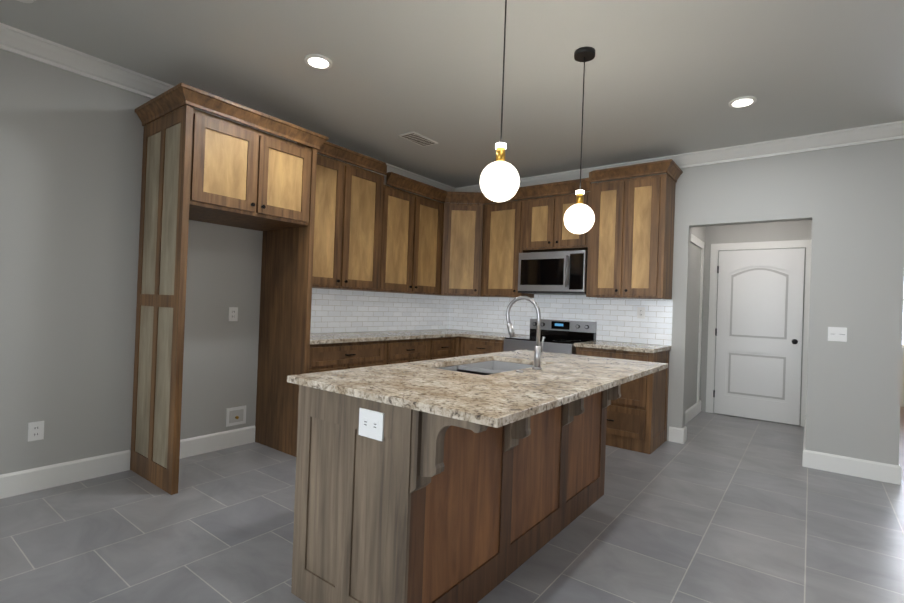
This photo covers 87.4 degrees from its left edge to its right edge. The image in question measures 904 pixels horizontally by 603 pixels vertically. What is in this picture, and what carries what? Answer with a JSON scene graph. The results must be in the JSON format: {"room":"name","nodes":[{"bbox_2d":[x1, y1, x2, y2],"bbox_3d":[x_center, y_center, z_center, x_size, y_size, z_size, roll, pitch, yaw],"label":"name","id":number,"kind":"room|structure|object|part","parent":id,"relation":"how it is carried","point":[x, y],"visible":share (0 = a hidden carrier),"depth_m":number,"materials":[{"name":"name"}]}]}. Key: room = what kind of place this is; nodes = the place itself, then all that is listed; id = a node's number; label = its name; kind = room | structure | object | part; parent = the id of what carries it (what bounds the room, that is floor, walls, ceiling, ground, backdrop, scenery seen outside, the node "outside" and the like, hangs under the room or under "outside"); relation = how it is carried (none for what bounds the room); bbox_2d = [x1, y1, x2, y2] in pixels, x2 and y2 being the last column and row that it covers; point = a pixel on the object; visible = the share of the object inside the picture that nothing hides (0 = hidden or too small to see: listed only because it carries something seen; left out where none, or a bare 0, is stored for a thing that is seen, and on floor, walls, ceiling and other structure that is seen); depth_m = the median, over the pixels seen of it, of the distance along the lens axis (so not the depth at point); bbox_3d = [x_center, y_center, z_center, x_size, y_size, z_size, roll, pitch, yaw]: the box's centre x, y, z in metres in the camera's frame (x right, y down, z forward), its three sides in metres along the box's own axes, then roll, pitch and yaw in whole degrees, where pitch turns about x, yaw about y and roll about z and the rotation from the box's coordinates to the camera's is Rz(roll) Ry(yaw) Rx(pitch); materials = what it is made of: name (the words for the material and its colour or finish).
{"room":"kitchen","nodes":[
{"label":"kitchen","id":0,"kind":"room"},
{"bbox_2d":[0,49,443,474],"bbox_3d":[-2.340,-0.194,3.298,0.120,2.750,7.740,2,0,37],"label":"wall","id":1,"kind":"structure","parent":0,"point":[71,149],"depth_m":3.11,"materials":[{"name":"grey paint"}]},
{"bbox_2d":[28,421,43,441],"bbox_3d":[-2.573,0.801,2.926,0.008,0.115,0.075,2,0,37],"label":"outlet","id":2,"kind":"object","parent":1,"relation":"attached to","point":[35,430],"visible":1,"depth_m":2.92,"materials":[{"name":"white plastic"}]},
{"bbox_2d":[0,450,130,498],"bbox_3d":[-3.435,1.063,1.797,0.016,0.140,3.855,2,0,37],"label":"baseboard","id":3,"kind":"structure","parent":1,"relation":"attached to","point":[32,480],"depth_m":3.03,"materials":[{"name":"white paint"}]},
{"bbox_2d":[179,425,255,458],"bbox_3d":[-1.970,1.128,3.726,0.016,0.140,0.890,2,0,37],"label":"baseboard","id":4,"kind":"structure","parent":1,"relation":"attached to","point":[193,446],"depth_m":3.81,"materials":[{"name":"white paint"}]},
{"bbox_2d":[0,23,455,191],"bbox_3d":[-2.204,-1.511,3.239,0.105,0.108,7.500,2,0,37],"label":"crown molding","id":5,"kind":"structure","parent":1,"relation":"attached to","point":[31,46],"depth_m":3.06,"materials":[{"name":"white paint"}]},
{"bbox_2d":[228,307,237,320],"bbox_3d":[-1.806,0.105,3.906,0.008,0.115,0.075,2,0,37],"label":"outlet","id":6,"kind":"object","parent":1,"relation":"attached to","point":[233,314],"visible":1,"depth_m":3.90,"materials":[{"name":"white plastic"}]},
{"bbox_2d":[226,406,245,426],"bbox_3d":[-1.792,0.956,3.942,0.028,0.150,0.170,2,0,37],"label":"outlet box","id":7,"kind":"object","parent":1,"relation":"attached to","point":[235,415],"visible":1,"depth_m":3.94,"materials":[{"name":"white plastic"}]},
{"bbox_2d":[312,149,388,291],"bbox_3d":[-1.146,-0.701,4.428,0.382,1.155,1.026,2,0,37],"label":"upper cabinet","id":8,"kind":"object","parent":1,"relation":"attached to","point":[373,232],"depth_m":4.37,"materials":[{"name":"brown wood"}]},
{"bbox_3d":[-0.947,-1.324,4.300,0.060,0.100,1.024,2,0,37],"label":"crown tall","id":9,"kind":"part","parent":8,"relation":"part of","materials":[{"name":"brown wood"}]},
{"bbox_2d":[385,185,444,295],"bbox_3d":[-0.548,-0.639,5.263,0.326,1.085,1.026,2,0,37],"label":"upper cabinet","id":10,"kind":"object","parent":1,"relation":"attached to","point":[414,224],"depth_m":5.18,"materials":[{"name":"brown wood"}]},
{"bbox_2d":[0,411,903,602],"bbox_3d":[0.714,1.345,3.741,4.520,0.100,12.220,2,0,37],"label":"floor","id":11,"kind":"structure","parent":0,"point":[717,508],"depth_m":2.56,"materials":[{"name":"grey tile"}]},
{"bbox_2d":[130,82,328,494],"bbox_3d":[-1.642,-0.058,3.517,0.727,2.531,1.100,2,0,37],"label":"surround","id":12,"kind":"object","parent":11,"relation":"on","point":[199,165],"visible":1,"depth_m":3.26,"materials":[{"name":"brown wood"}]},
{"bbox_3d":[-1.599,-1.272,3.525,0.727,0.100,1.100,2,0,37],"label":"crown","id":13,"kind":"part","parent":12,"relation":"part of","materials":[{"name":"brown wood"}]},
{"bbox_2d":[309,340,388,372],"bbox_3d":[-1.148,0.789,4.297,0.610,0.886,0.894,2,0,37],"label":"base cabinet","id":14,"kind":"object","parent":11,"relation":"on","point":[322,357],"depth_m":4.11,"materials":[{"name":"brown wood"}]},
{"bbox_2d":[310,328,464,343],"bbox_3d":[-0.587,0.353,4.991,0.642,0.035,2.650,2,0,37],"label":"countertop","id":15,"kind":"structure","parent":14,"relation":"on","point":[414,333],"depth_m":4.65,"materials":[{"name":"beige stone"}]},
{"bbox_2d":[389,340,432,363],"bbox_3d":[-0.682,0.810,4.911,0.610,0.886,0.650,2,0,37],"label":"base cabinet","id":16,"kind":"object","parent":11,"relation":"on","point":[400,351],"depth_m":4.74,"materials":[{"name":"brown wood"}]},
{"bbox_2d":[433,336,456,358],"bbox_3d":[-0.343,0.825,5.357,0.610,0.886,0.469,2,0,37],"label":"base cabinet","id":17,"kind":"object","parent":11,"relation":"on","point":[446,347],"depth_m":5.20,"materials":[{"name":"brown wood"}]},
{"bbox_2d":[457,336,460,356],"bbox_3d":[0.003,0.840,5.791,0.636,0.886,0.637,2,0,37],"label":"base cabinet","id":18,"kind":"object","parent":11,"relation":"on","point":[458,337],"depth_m":5.36,"materials":[{"name":"brown wood"}]},
{"bbox_2d":[291,360,643,602],"bbox_3d":[0.293,0.826,2.515,0.909,0.890,1.988,2,0,37],"label":"kitchen island","id":19,"kind":"object","parent":11,"relation":"on","point":[477,478],"depth_m":1.89,"materials":[{"name":"brown wood"}]},
{"bbox_2d":[287,364,586,427],"bbox_3d":[-0.079,0.394,1.950,1.040,0.120,0.679,2,0,37],"label":"island countertop","id":20,"kind":"structure","parent":19,"relation":"on","point":[469,397],"depth_m":1.79,"materials":[{"name":"beige stone"}]},
{"bbox_2d":[403,354,494,367],"bbox_3d":[0.209,0.409,2.635,0.670,0.120,0.761,2,0,37],"label":"island countertop","id":21,"kind":"structure","parent":19,"relation":"on","point":[461,359],"depth_m":2.76,"materials":[{"name":"beige stone"}]},
{"bbox_2d":[436,361,533,374],"bbox_3d":[0.207,0.480,2.635,0.438,0.204,0.768,2,0,37],"label":"sink","id":22,"kind":"object","parent":21,"relation":"in","point":[488,367],"depth_m":2.89,"materials":[{"name":"silver metal"}]},
{"bbox_2d":[506,296,543,372],"bbox_3d":[0.344,0.160,2.484,0.226,0.384,0.243,2,0,37],"label":"faucet","id":23,"kind":"object","parent":21,"relation":"on","point":[538,350],"depth_m":2.48,"materials":[{"name":"silver metal"}]},
{"bbox_2d":[487,364,642,395],"bbox_3d":[0.577,0.374,2.357,0.490,0.029,0.761,2,0,37],"label":"island countertop","id":24,"kind":"structure","parent":19,"relation":"on","point":[596,380],"depth_m":2.30,"materials":[{"name":"beige stone"}]},
{"bbox_2d":[479,349,666,375],"bbox_3d":[0.754,0.431,3.047,1.040,0.120,0.653,2,0,37],"label":"island countertop","id":25,"kind":"structure","parent":19,"relation":"on","point":[532,357],"depth_m":2.96,"materials":[{"name":"beige stone"}]},
{"bbox_2d":[461,336,503,355],"bbox_3d":[0.499,0.855,5.430,0.589,0.886,0.610,2,0,37],"label":"base cabinet","id":26,"kind":"object","parent":11,"relation":"on","point":[469,346],"depth_m":5.22,"materials":[{"name":"brown wood"}]},
{"bbox_2d":[461,332,518,339],"bbox_3d":[0.508,0.395,5.419,0.584,0.035,0.642,2,0,37],"label":"countertop","id":27,"kind":"structure","parent":26,"relation":"on","point":[476,335],"depth_m":5.26,"materials":[{"name":"beige stone"}]},
{"bbox_2d":[503,319,596,354],"bbox_3d":[1.009,0.755,4.974,0.752,1.115,0.691,2,0,37],"label":"range","id":28,"kind":"object","parent":11,"relation":"on","point":[561,336],"visible":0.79,"depth_m":5.01,"materials":[{"name":"silver metal"}]},
{"bbox_2d":[576,348,670,453],"bbox_3d":[1.633,0.890,4.568,0.710,0.886,0.610,2,0,37],"label":"base cabinet","id":29,"kind":"object","parent":11,"relation":"on","point":[637,413],"depth_m":4.25,"materials":[{"name":"brown wood"}]},
{"bbox_2d":[574,340,670,351],"bbox_3d":[1.644,0.470,4.554,0.727,0.115,0.642,2,0,37],"label":"countertop","id":30,"kind":"structure","parent":29,"relation":"on","point":[619,345],"depth_m":4.41,"materials":[{"name":"beige stone"}]},
{"bbox_2d":[0,0,903,187],"bbox_3d":[1.897,-1.470,2.937,7.240,0.100,12.220,2,0,37],"label":"ceiling","id":31,"kind":"structure","parent":0,"point":[662,78],"depth_m":2.97,"materials":[{"name":"white paint"}]},
{"bbox_2d":[17,0,34,2],"bbox_3d":[-2.180,-1.552,2.381,0.140,0.036,0.140,2,0,37],"label":"smoke detector","id":32,"kind":"object","parent":31,"relation":"attached to","point":[27,1],"visible":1,"depth_m":2.42,"materials":[{"name":"white plastic"}]},
{"bbox_2d":[304,54,331,68],"bbox_3d":[-0.843,-1.511,2.984,0.170,0.014,0.170,2,0,37],"label":"recessed light","id":33,"kind":"object","parent":31,"relation":"in","point":[317,61],"visible":0.96,"depth_m":2.97,"materials":[{"name":"white paint"}]},
{"bbox_2d":[399,131,437,146],"bbox_3d":[-0.306,-1.485,4.335,0.180,0.009,0.340,2,0,37],"label":"ceiling vent","id":34,"kind":"object","parent":31,"relation":"in","point":[418,139],"visible":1,"depth_m":4.32,"materials":[{"name":"white metal"}]},
{"bbox_2d":[480,0,519,201],"bbox_3d":[0.225,-0.961,2.080,0.176,1.047,0.176,2,0,37],"label":"pendant light","id":35,"kind":"object","parent":31,"relation":"hanging from","point":[499,179],"visible":1,"depth_m":2.02,"materials":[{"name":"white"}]},
{"bbox_2d":[564,46,594,233],"bbox_3d":[0.758,-0.927,2.766,0.176,1.067,0.176,2,0,37],"label":"pendant light","id":36,"kind":"object","parent":31,"relation":"hanging from","point":[579,216],"visible":1,"depth_m":2.72,"materials":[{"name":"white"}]},
{"bbox_2d":[729,96,756,107],"bbox_3d":[2.048,-1.405,3.336,0.170,0.014,0.170,2,0,37],"label":"recessed light","id":37,"kind":"object","parent":31,"relation":"in","point":[743,101],"visible":0.96,"depth_m":3.32,"materials":[{"name":"white paint"}]},
{"bbox_2d":[454,139,903,465],"bbox_3d":[1.745,-0.036,4.976,4.360,2.750,0.120,2,0,37],"label":"wall","id":38,"kind":"structure","parent":0,"point":[848,201],"depth_m":3.85,"materials":[{"name":"grey paint"}]},
{"bbox_2d":[425,191,490,296],"bbox_3d":[0.093,-0.673,5.799,0.696,1.206,0.597,2,0,37],"label":"upper cabinet","id":39,"kind":"object","parent":38,"relation":"attached to","point":[462,220],"depth_m":5.55,"materials":[{"name":"brown wood"}]},
{"bbox_3d":[0.121,-0.608,5.545,0.398,1.035,0.046,2,0,1],"label":"corner door","id":40,"kind":"part","parent":39,"relation":"part of","materials":[{"name":"brown wood"}]},
{"bbox_3d":[0.369,-1.213,4.798,1.668,0.120,1.232,2,0,37],"label":"crown","id":41,"kind":"part","parent":39,"relation":"part of","materials":[{"name":"brown wood"}]},
{"bbox_2d":[477,197,533,297],"bbox_3d":[0.614,-0.596,5.527,0.604,1.085,0.396,2,0,37],"label":"upper cabinet","id":42,"kind":"object","parent":38,"relation":"attached to","point":[502,223],"depth_m":5.42,"materials":[{"name":"brown wood"}]},
{"bbox_2d":[521,189,584,252],"bbox_3d":[1.187,-0.838,5.143,0.757,0.565,0.327,2,0,37],"label":"upper cabinet","id":43,"kind":"object","parent":38,"relation":"attached to","point":[545,229],"depth_m":5.06,"materials":[{"name":"brown wood"}]},
{"bbox_2d":[518,250,587,294],"bbox_3d":[1.130,-0.300,5.090,0.754,0.435,0.434,2,0,37],"label":"microwave","id":44,"kind":"object","parent":43,"relation":"attached to","point":[560,272],"visible":0.98,"depth_m":4.93,"materials":[{"name":"silver metal"}]},
{"bbox_2d":[585,161,676,298],"bbox_3d":[1.757,-0.654,4.669,0.721,1.241,0.382,2,0,37],"label":"upper cabinet","id":45,"kind":"object","parent":38,"relation":"attached to","point":[629,244],"depth_m":4.49,"materials":[{"name":"brown wood"}]},
{"bbox_3d":[1.783,-1.224,4.631,0.780,0.100,0.442,2,0,37],"label":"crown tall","id":46,"kind":"part","parent":45,"relation":"part of","materials":[{"name":"brown wood"}]},
{"bbox_2d":[637,307,644,318],"bbox_3d":[1.903,0.113,4.759,0.075,0.115,0.008,2,0,37],"label":"outlet","id":47,"kind":"object","parent":38,"relation":"attached to","point":[640,312],"visible":1,"depth_m":4.76,"materials":[{"name":"white plastic"}]},
{"bbox_2d":[456,120,903,191],"bbox_3d":[1.814,-1.357,4.827,4.345,0.108,0.105,2,0,37],"label":"crown molding","id":48,"kind":"structure","parent":38,"relation":"attached to","point":[892,130],"depth_m":4.13,"materials":[{"name":"white paint"}]},
{"bbox_2d":[828,327,846,341],"bbox_3d":[3.126,0.266,3.837,0.120,0.115,0.008,2,0,37],"label":"light switch","id":49,"kind":"object","parent":38,"relation":"attached to","point":[837,334],"visible":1,"depth_m":3.83,"materials":[{"name":"white plastic"}]},
{"bbox_2d":[804,448,901,484],"bbox_3d":[3.180,1.313,3.756,0.566,0.140,0.016,2,0,37],"label":"baseboard","id":50,"kind":"structure","parent":38,"relation":"attached to","point":[889,473],"depth_m":3.75,"materials":[{"name":"white paint"}]},
{"bbox_2d":[686,227,705,410],"bbox_3d":[2.737,0.003,5.522,0.120,2.750,1.650,2,0,37],"label":"wall","id":51,"kind":"structure","parent":0,"point":[700,232],"depth_m":5.64,"materials":[{"name":"grey paint"}]},
{"bbox_2d":[669,400,700,439],"bbox_3d":[2.669,1.305,5.360,0.030,0.140,1.680,2,0,37],"label":"baseboard","id":52,"kind":"structure","parent":51,"relation":"attached to","point":[690,413],"depth_m":5.32,"materials":[{"name":"white paint"}]},
{"bbox_2d":[691,234,703,413],"bbox_3d":[2.782,0.314,5.477,0.017,2.130,1.090,2,0,37],"label":"door frame","id":53,"kind":"structure","parent":51,"relation":"attached to","point":[699,243],"depth_m":5.84,"materials":[{"name":"white paint"}]},
{"bbox_2d":[702,220,809,425],"bbox_3d":[3.677,0.038,5.768,1.080,2.750,0.120,2,0,37],"label":"wall","id":54,"kind":"structure","parent":0,"point":[708,236],"depth_m":5.79,"materials":[{"name":"grey paint"}]},
{"bbox_2d":[705,239,811,426],"bbox_3d":[3.655,0.347,5.687,1.021,2.130,0.017,2,0,37],"label":"door frame","id":55,"kind":"structure","parent":54,"relation":"attached to","point":[791,243],"depth_m":5.80,"materials":[{"name":"white paint"}]},
{"bbox_2d":[713,248,804,424],"bbox_3d":[3.629,0.390,5.638,0.872,2.018,0.117,2,0,37],"label":"hall door","id":56,"kind":"structure","parent":54,"relation":"in","point":[758,332],"depth_m":5.63,"materials":[{"name":"white paint"}]},
{"bbox_2d":[810,220,811,239],"bbox_3d":[3.655,0.030,4.730,0.120,2.750,1.800,2,0,37],"label":"wall","id":57,"kind":"structure","parent":0,"point":[810,220],"depth_m":5.40,"materials":[{"name":"grey paint"}]},
{"bbox_2d":[802,415,805,466],"bbox_3d":[3.477,1.329,4.660,0.016,0.140,1.816,2,0,37],"label":"baseboard","id":58,"kind":"structure","parent":57,"relation":"attached to","point":[804,439],"depth_m":4.27,"materials":[{"name":"white paint"}]},
{"bbox_2d":[899,406,903,481],"bbox_3d":[3.594,1.433,1.550,2.720,0.100,12.220,2,0,37],"label":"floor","id":59,"kind":"structure","parent":0,"point":[901,450],"depth_m":4.83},
{"bbox_2d":[900,348,903,406],"bbox_3d":[7.062,0.164,6.572,3.080,2.750,0.100,2,0,37],"label":"wall","id":60,"kind":"structure","parent":0,"point":[902,387],"depth_m":6.86,"materials":[{"name":"grey paint"}]},
{"bbox_2d":[902,299,903,347],"bbox_3d":[7.055,-0.012,6.473,1.900,1.400,0.065,2,0,37],"label":"window","id":61,"kind":"structure","parent":60,"relation":"in","point":[903,327],"depth_m":6.85,"materials":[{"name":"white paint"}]}
]}

